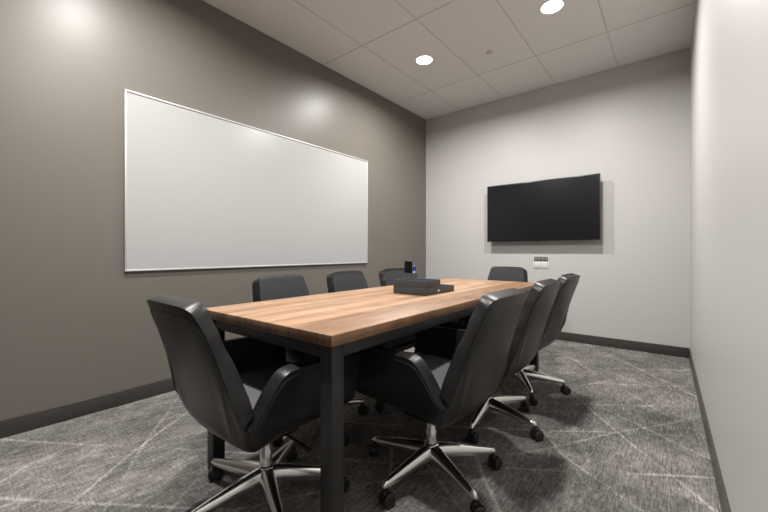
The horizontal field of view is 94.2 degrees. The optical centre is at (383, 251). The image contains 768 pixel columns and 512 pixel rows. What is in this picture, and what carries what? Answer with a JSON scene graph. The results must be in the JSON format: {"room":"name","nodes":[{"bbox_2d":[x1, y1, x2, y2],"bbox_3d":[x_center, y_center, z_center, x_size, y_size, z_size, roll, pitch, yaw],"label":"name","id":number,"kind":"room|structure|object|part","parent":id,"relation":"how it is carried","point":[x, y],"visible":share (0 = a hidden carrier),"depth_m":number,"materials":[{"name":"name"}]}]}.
{"room":"conference room","nodes":[
{"label":"conference room","id":0,"kind":"room"},
{"bbox_2d":[0,0,425,420],"bbox_3d":[-1.079,-0.519,3.287,0.120,3.070,5.480,0,0,39],"label":"wall","id":1,"kind":"structure","parent":0,"point":[75,326],"depth_m":2.33,"materials":[{"name":"grey paint"}]},
{"bbox_2d":[0,378,174,438],"bbox_3d":[-1.029,0.967,3.246,0.009,0.098,5.240,0,0,39],"label":"baseboard","id":2,"kind":"structure","parent":1,"relation":"attached to","point":[46,417],"depth_m":2.20,"materials":[{"name":"grey plastic"}]},
{"bbox_2d":[124,89,367,271],"bbox_3d":[-0.963,-0.476,3.318,0.020,1.215,2.426,0,0,39],"label":"whiteboard","id":3,"kind":"object","parent":1,"relation":"attached to","point":[202,190],"visible":1,"depth_m":2.93,"materials":[{"name":"grey ceramic"}]},
{"bbox_2d":[0,339,721,511],"bbox_3d":[0.148,1.066,2.289,3.243,0.100,5.440,0,0,39],"label":"floor","id":4,"kind":"structure","parent":0,"point":[628,435],"depth_m":1.79,"materials":[{"name":"grey carpet"}]},
{"bbox_2d":[147,294,360,511],"bbox_3d":[-0.525,0.582,1.418,0.658,0.867,0.662,0,0,39],"label":"office chair","id":5,"kind":"object","parent":4,"relation":"on","point":[244,391],"visible":0.93,"depth_m":1.24,"materials":[{"name":"black leather"}]},
{"bbox_3d":[-0.656,0.412,1.246,0.531,0.528,0.226,0,0,39],"label":"backrest","id":6,"kind":"part","parent":5,"relation":"part of","materials":[{"name":"black leather"}]},
{"bbox_3d":[-0.595,0.905,1.339,0.069,0.070,0.289,0,0,43],"label":"leg","id":7,"kind":"part","parent":5,"relation":"part of","materials":[{"name":"silver metal"}]},
{"bbox_3d":[-0.632,0.905,1.529,0.289,0.070,0.069,0,0,25],"label":"leg","id":8,"kind":"part","parent":5,"relation":"part of","materials":[{"name":"silver metal"}]},
{"bbox_3d":[-0.653,0.535,1.619,0.126,0.282,0.492,0,0,39],"label":"armrest","id":9,"kind":"part","parent":5,"relation":"part of","materials":[{"name":"black leather"}]},
{"bbox_3d":[-0.403,0.905,1.315,0.069,0.070,0.289,0,0,-29],"label":"leg","id":10,"kind":"part","parent":5,"relation":"part of","materials":[{"name":"silver metal"}]},
{"bbox_2d":[239,362,305,429],"bbox_3d":[-0.467,0.595,1.479,0.474,0.113,0.450,0,0,39],"label":"seat cushion","id":11,"kind":"object","parent":5,"relation":"on","point":[254,377],"depth_m":1.53,"materials":[{"name":"grey fabric"}]},
{"bbox_3d":[-0.462,0.905,1.623,0.069,0.070,0.289,0,0,7],"label":"leg","id":12,"kind":"part","parent":5,"relation":"part of","materials":[{"name":"silver metal"}]},
{"bbox_3d":[-0.321,0.905,1.490,0.289,0.070,0.069,0,0,-11],"label":"leg","id":13,"kind":"part","parent":5,"relation":"part of","materials":[{"name":"silver metal"}]},
{"bbox_3d":[-0.347,0.744,1.396,0.172,0.052,0.026,0,0,30],"label":"lever","id":14,"kind":"part","parent":5,"relation":"part of","materials":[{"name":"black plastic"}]},
{"bbox_3d":[-0.292,0.535,1.325,0.126,0.282,0.492,0,0,39],"label":"armrest","id":15,"kind":"part","parent":5,"relation":"part of","materials":[{"name":"black leather"}]},
{"bbox_2d":[252,274,368,445],"bbox_3d":[-0.441,0.582,2.133,0.736,0.867,0.627,0,0,39],"label":"office chair","id":16,"kind":"object","parent":4,"relation":"on","point":[272,287],"visible":0.09,"depth_m":2.23,"materials":[{"name":"black leather"}]},
{"bbox_3d":[-0.628,0.412,2.295,0.226,0.528,0.531,0,0,39],"label":"backrest","id":17,"kind":"part","parent":16,"relation":"part of","materials":[{"name":"black leather"}]},
{"bbox_2d":[260,277,308,300],"bbox_3d":[-0.612,0.397,2.282,0.168,0.455,0.462,0,0,39],"label":"cushion","id":18,"kind":"object","parent":16,"relation":"on","point":[271,288],"depth_m":2.31,"materials":[{"name":"grey fabric"}]},
{"bbox_3d":[-0.549,0.535,1.931,0.492,0.282,0.126,0,0,39],"label":"armrest","id":19,"kind":"part","parent":16,"relation":"part of","materials":[{"name":"black leather"}]},
{"bbox_3d":[-0.261,0.905,2.180,0.289,0.070,0.069,0,0,-21],"label":"leg","id":20,"kind":"part","parent":16,"relation":"part of","materials":[{"name":"silver metal"}]},
{"bbox_2d":[326,271,414,411],"bbox_3d":[-0.051,0.582,2.622,0.710,0.867,0.616,0,0,39],"label":"office chair","id":21,"kind":"object","parent":4,"relation":"on","point":[339,281],"visible":0.09,"depth_m":2.67,"materials":[{"name":"black leather"}]},
{"bbox_3d":[-0.247,0.412,2.765,0.226,0.528,0.531,0,0,39],"label":"backrest","id":22,"kind":"part","parent":21,"relation":"part of","materials":[{"name":"black leather"}]},
{"bbox_2d":[333,273,367,291],"bbox_3d":[-0.230,0.397,2.751,0.168,0.455,0.462,0,0,39],"label":"cushion","id":23,"kind":"object","parent":21,"relation":"on","point":[341,281],"depth_m":2.78,"materials":[{"name":"grey fabric"}]},
{"bbox_3d":[-0.168,0.535,2.401,0.492,0.282,0.126,0,0,39],"label":"armrest","id":24,"kind":"part","parent":21,"relation":"part of","materials":[{"name":"black leather"}]},
{"bbox_2d":[389,333,414,347],"bbox_3d":[-0.014,0.595,2.575,0.450,0.113,0.474,0,0,39],"label":"seat cushion","id":25,"kind":"object","parent":21,"relation":"on","point":[408,341],"depth_m":2.42,"materials":[{"name":"grey fabric"}]},
{"bbox_2d":[207,278,538,511],"bbox_3d":[0.247,0.640,2.357,0.875,0.752,2.444,0,0,38],"label":"conference table","id":26,"kind":"object","parent":4,"relation":"on","point":[333,326],"visible":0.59,"depth_m":1.44,"materials":[{"name":"brown wood"}]},
{"bbox_3d":[-0.787,0.659,1.675,0.057,0.714,0.057,0,0,38],"label":"leg","id":27,"kind":"part","parent":26,"relation":"part of","materials":[{"name":"grey metal"}]},
{"bbox_3d":[-0.483,0.329,1.429,0.725,0.045,0.035,0,0,38],"label":"apron rail","id":28,"kind":"part","parent":26,"relation":"part of","materials":[{"name":"grey"}]},
{"bbox_3d":[-0.173,0.659,1.192,0.057,0.714,0.057,0,0,38],"label":"leg","id":29,"kind":"part","parent":26,"relation":"part of","materials":[{"name":"grey metal"}]},
{"bbox_2d":[401,272,417,277],"bbox_3d":[0.185,0.207,2.582,0.084,0.114,0.084,0,0,39],"label":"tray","id":30,"kind":"object","parent":26,"relation":"on","point":[403,275],"visible":0.33,"depth_m":2.55,"materials":[{"name":"grey plastic"}]},
{"bbox_2d":[404,261,411,272],"bbox_3d":[0.176,0.161,2.585,0.056,0.195,0.026,0,0,4],"label":"eraser","id":31,"kind":"object","parent":30,"relation":"in","point":[407,264],"visible":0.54,"depth_m":2.57,"materials":[{"name":"black plastic"}]},
{"bbox_2d":[393,284,453,295],"bbox_3d":[0.267,0.243,2.347,0.244,0.042,0.356,0,0,39],"label":"desk tray","id":32,"kind":"object","parent":26,"relation":"on","point":[443,288],"visible":0.76,"depth_m":2.23,"materials":[{"name":"black plastic"}]},
{"bbox_2d":[393,278,439,288],"bbox_3d":[0.209,0.198,2.276,0.243,0.048,0.173,0,0,39],"label":"box","id":33,"kind":"object","parent":32,"relation":"on","point":[420,283],"visible":1,"depth_m":2.22,"materials":[{"name":"black plastic"}]},
{"bbox_3d":[0.558,0.329,2.112,0.035,0.045,2.294,0,0,38],"label":"apron rail","id":34,"kind":"part","parent":26,"relation":"part of","materials":[{"name":"grey"}]},
{"bbox_3d":[1.281,0.659,3.039,0.057,0.714,0.057,0,0,38],"label":"leg","id":35,"kind":"part","parent":26,"relation":"part of","materials":[{"name":"grey metal"}]},
{"bbox_2d":[379,268,464,352],"bbox_3d":[0.322,0.582,3.100,0.685,0.867,0.608,0,0,39],"label":"office chair","id":36,"kind":"object","parent":4,"relation":"on","point":[386,276],"visible":0.06,"depth_m":3.16,"materials":[{"name":"black leather"}]},
{"bbox_3d":[0.138,0.412,3.238,0.226,0.528,0.531,0,0,39],"label":"backrest","id":37,"kind":"part","parent":36,"relation":"part of","materials":[{"name":"black leather"}]},
{"bbox_2d":[385,270,403,285],"bbox_3d":[0.155,0.397,3.224,0.168,0.455,0.462,0,0,39],"label":"cushion","id":38,"kind":"object","parent":36,"relation":"on","point":[390,275],"depth_m":3.20,"materials":[{"name":"grey fabric"}]},
{"bbox_2d":[356,288,526,511],"bbox_3d":[0.230,0.582,1.604,0.723,0.867,0.611,0,0,41],"label":"office chair","id":39,"kind":"object","parent":4,"relation":"on","point":[450,373],"visible":0.95,"depth_m":1.42,"materials":[{"name":"black leather"}]},
{"bbox_3d":[0.070,0.905,1.706,0.289,0.070,0.069,0,0,28],"label":"leg","id":40,"kind":"part","parent":39,"relation":"part of","materials":[{"name":"silver metal"}]},
{"bbox_3d":[0.050,0.535,1.464,0.492,0.282,0.126,0,0,41],"label":"armrest","id":41,"kind":"part","parent":39,"relation":"part of","materials":[{"name":"black leather"}]},
{"bbox_3d":[0.097,0.905,1.515,0.289,0.070,0.069,0,0,-44],"label":"leg","id":42,"kind":"part","parent":39,"relation":"part of","materials":[{"name":"silver metal"}]},
{"bbox_2d":[394,352,450,410],"bbox_3d":[0.197,0.595,1.645,0.450,0.113,0.474,0,0,41],"label":"armrest","id":43,"kind":"object","parent":39,"relation":"on","point":[438,363],"depth_m":1.71,"materials":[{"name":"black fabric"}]},
{"bbox_3d":[0.356,0.535,1.815,0.492,0.282,0.126,0,0,41],"label":"armrest","id":44,"kind":"part","parent":39,"relation":"part of","materials":[{"name":"black leather"}]},
{"bbox_3d":[0.287,0.905,1.481,0.069,0.070,0.289,0,0,-26],"label":"leg","id":45,"kind":"part","parent":39,"relation":"part of","materials":[{"name":"silver metal"}]},
{"bbox_3d":[0.379,0.905,1.651,0.289,0.070,0.069,0,0,-8],"label":"leg","id":46,"kind":"part","parent":39,"relation":"part of","materials":[{"name":"silver metal"}]},
{"bbox_3d":[0.423,0.412,1.448,0.226,0.528,0.531,0,0,41],"label":"backrest","id":47,"kind":"part","parent":39,"relation":"part of","materials":[{"name":"black leather"}]},
{"bbox_2d":[438,278,560,443],"bbox_3d":[0.646,0.582,2.127,0.703,0.867,0.618,0,0,39],"label":"office chair","id":48,"kind":"object","parent":4,"relation":"on","point":[530,329],"visible":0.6,"depth_m":1.91,"materials":[{"name":"black leather"}]},
{"bbox_3d":[0.753,0.535,2.342,0.492,0.282,0.126,0,0,39],"label":"armrest","id":49,"kind":"part","parent":48,"relation":"part of","materials":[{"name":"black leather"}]},
{"bbox_3d":[0.459,0.535,1.981,0.492,0.282,0.126,0,0,39],"label":"armrest","id":50,"kind":"part","parent":48,"relation":"part of","materials":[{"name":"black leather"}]},
{"bbox_3d":[0.534,0.905,2.011,0.069,0.070,0.289,0,0,31],"label":"leg","id":51,"kind":"part","parent":48,"relation":"part of","materials":[{"name":"silver metal"}]},
{"bbox_3d":[0.770,0.905,2.216,0.289,0.070,0.069,0,0,-23],"label":"leg","id":52,"kind":"part","parent":48,"relation":"part of","materials":[{"name":"silver metal"}]},
{"bbox_3d":[0.726,0.905,2.027,0.069,0.070,0.289,0,0,-41],"label":"leg","id":53,"kind":"part","parent":48,"relation":"part of","materials":[{"name":"silver metal"}]},
{"bbox_3d":[0.832,0.412,1.978,0.226,0.528,0.531,0,0,39],"label":"backrest","id":54,"kind":"part","parent":48,"relation":"part of","materials":[{"name":"black leather"}]},
{"bbox_2d":[487,266,529,363],"bbox_3d":[1.101,0.582,3.422,0.634,0.867,0.677,0,0,39],"label":"office chair","id":55,"kind":"object","parent":4,"relation":"on","point":[497,273],"visible":0.06,"depth_m":3.62,"materials":[{"name":"black leather"}]},
{"bbox_2d":[488,268,523,281],"bbox_3d":[1.213,0.397,3.593,0.462,0.455,0.168,0,0,39],"label":"cushion","id":56,"kind":"object","parent":55,"relation":"on","point":[496,274],"depth_m":3.63,"materials":[{"name":"grey fabric"}]},
{"bbox_3d":[1.226,0.412,3.610,0.531,0.528,0.226,0,0,39],"label":"backrest","id":57,"kind":"part","parent":55,"relation":"part of","materials":[{"name":"black leather"}]},
{"bbox_2d":[509,273,579,405],"bbox_3d":[1.059,0.582,2.653,0.688,0.867,0.627,0,0,34],"label":"office chair","id":58,"kind":"object","parent":4,"relation":"on","point":[557,316],"visible":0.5,"depth_m":2.44,"materials":[{"name":"black leather"}]},
{"bbox_3d":[0.996,0.905,2.511,0.069,0.070,0.289,0,0,6],"label":"leg","id":59,"kind":"part","parent":58,"relation":"part of","materials":[{"name":"silver metal"}]},
{"bbox_3d":[1.124,0.905,2.797,0.069,0.070,0.289,0,0,42],"label":"leg","id":60,"kind":"part","parent":58,"relation":"part of","materials":[{"name":"silver metal"}]},
{"bbox_3d":[1.164,0.905,2.607,0.289,0.070,0.069,0,0,24],"label":"leg","id":61,"kind":"part","parent":58,"relation":"part of","materials":[{"name":"silver metal"}]},
{"bbox_3d":[1.221,0.412,2.494,0.226,0.528,0.531,0,0,41],"label":"backrest","id":62,"kind":"part","parent":58,"relation":"part of","materials":[{"name":"black leather"}]},
{"bbox_2d":[202,0,694,119],"bbox_3d":[0.148,-1.984,2.289,3.043,0.060,5.240,0,0,39],"label":"ceiling","id":63,"kind":"structure","parent":0,"point":[376,45],"depth_m":3.28,"materials":[{"name":"tile"}]},
{"bbox_2d":[415,55,433,64],"bbox_3d":[0.410,-1.952,3.636,0.188,0.004,0.188,0,0,39],"label":"recessed light","id":64,"kind":"object","parent":63,"relation":"in","point":[423,59],"visible":1,"depth_m":3.64,"materials":[{"name":"white plastic"}]},
{"bbox_2d":[417,56,431,63],"bbox_3d":[0.410,-1.952,3.636,0.157,0.003,0.157,0,0,39],"label":"diffuser","id":65,"kind":"object","parent":64,"relation":"attached to","point":[421,59],"depth_m":3.63,"materials":[{"name":"white plastic"}]},
{"bbox_2d":[539,0,564,14],"bbox_3d":[1.338,-1.952,2.843,0.188,0.004,0.188,0,0,39],"label":"recessed light","id":66,"kind":"object","parent":63,"relation":"in","point":[548,7],"visible":1,"depth_m":2.84,"materials":[{"name":"white"}]},
{"bbox_2d":[426,47,689,347],"bbox_3d":[1.858,-0.519,4.353,3.093,3.070,0.120,0,0,39],"label":"wall","id":67,"kind":"structure","parent":0,"point":[629,124],"depth_m":3.89,"materials":[{"name":"grey paint"}]},
{"bbox_2d":[533,256,548,268],"bbox_3d":[1.872,0.123,4.257,0.176,0.150,0.010,0,0,39],"label":"wall outlet","id":68,"kind":"object","parent":67,"relation":"attached to","point":[540,262],"visible":1,"depth_m":4.25,"materials":[{"name":"grey plastic"}]},
{"bbox_3d":[1.871,0.082,4.256,0.160,0.057,0.004,0,0,39],"label":"socket panel","id":69,"kind":"part","parent":68,"relation":"part of","materials":[{"name":"grey plastic"}]},
{"bbox_2d":[487,173,600,241],"bbox_3d":[1.840,-0.480,4.217,1.248,0.712,0.112,0,0,39],"label":"television","id":70,"kind":"object","parent":67,"relation":"attached to","point":[566,208],"visible":1,"depth_m":4.12,"materials":[{"name":"black"}]},
{"bbox_2d":[557,332,688,357],"bbox_3d":[1.768,0.967,4.343,2.949,0.098,0.009,0,0,39],"label":"baseboard","id":71,"kind":"structure","parent":67,"relation":"attached to","point":[669,350],"depth_m":3.71,"materials":[{"name":"grey plastic"}]},
{"bbox_2d":[690,0,767,511],"bbox_3d":[1.346,-0.519,1.316,0.120,3.070,5.482,0,0,38],"label":"wall","id":72,"kind":"structure","parent":0,"point":[729,42],"depth_m":1.28,"materials":[{"name":"grey paint"}]},
{"bbox_2d":[689,348,730,511],"bbox_3d":[1.296,0.967,1.356,0.009,0.098,5.241,0,0,38],"label":"baseboard","id":73,"kind":"structure","parent":72,"relation":"attached to","point":[724,503],"depth_m":1.72,"materials":[{"name":"grey plastic"}]}
]}

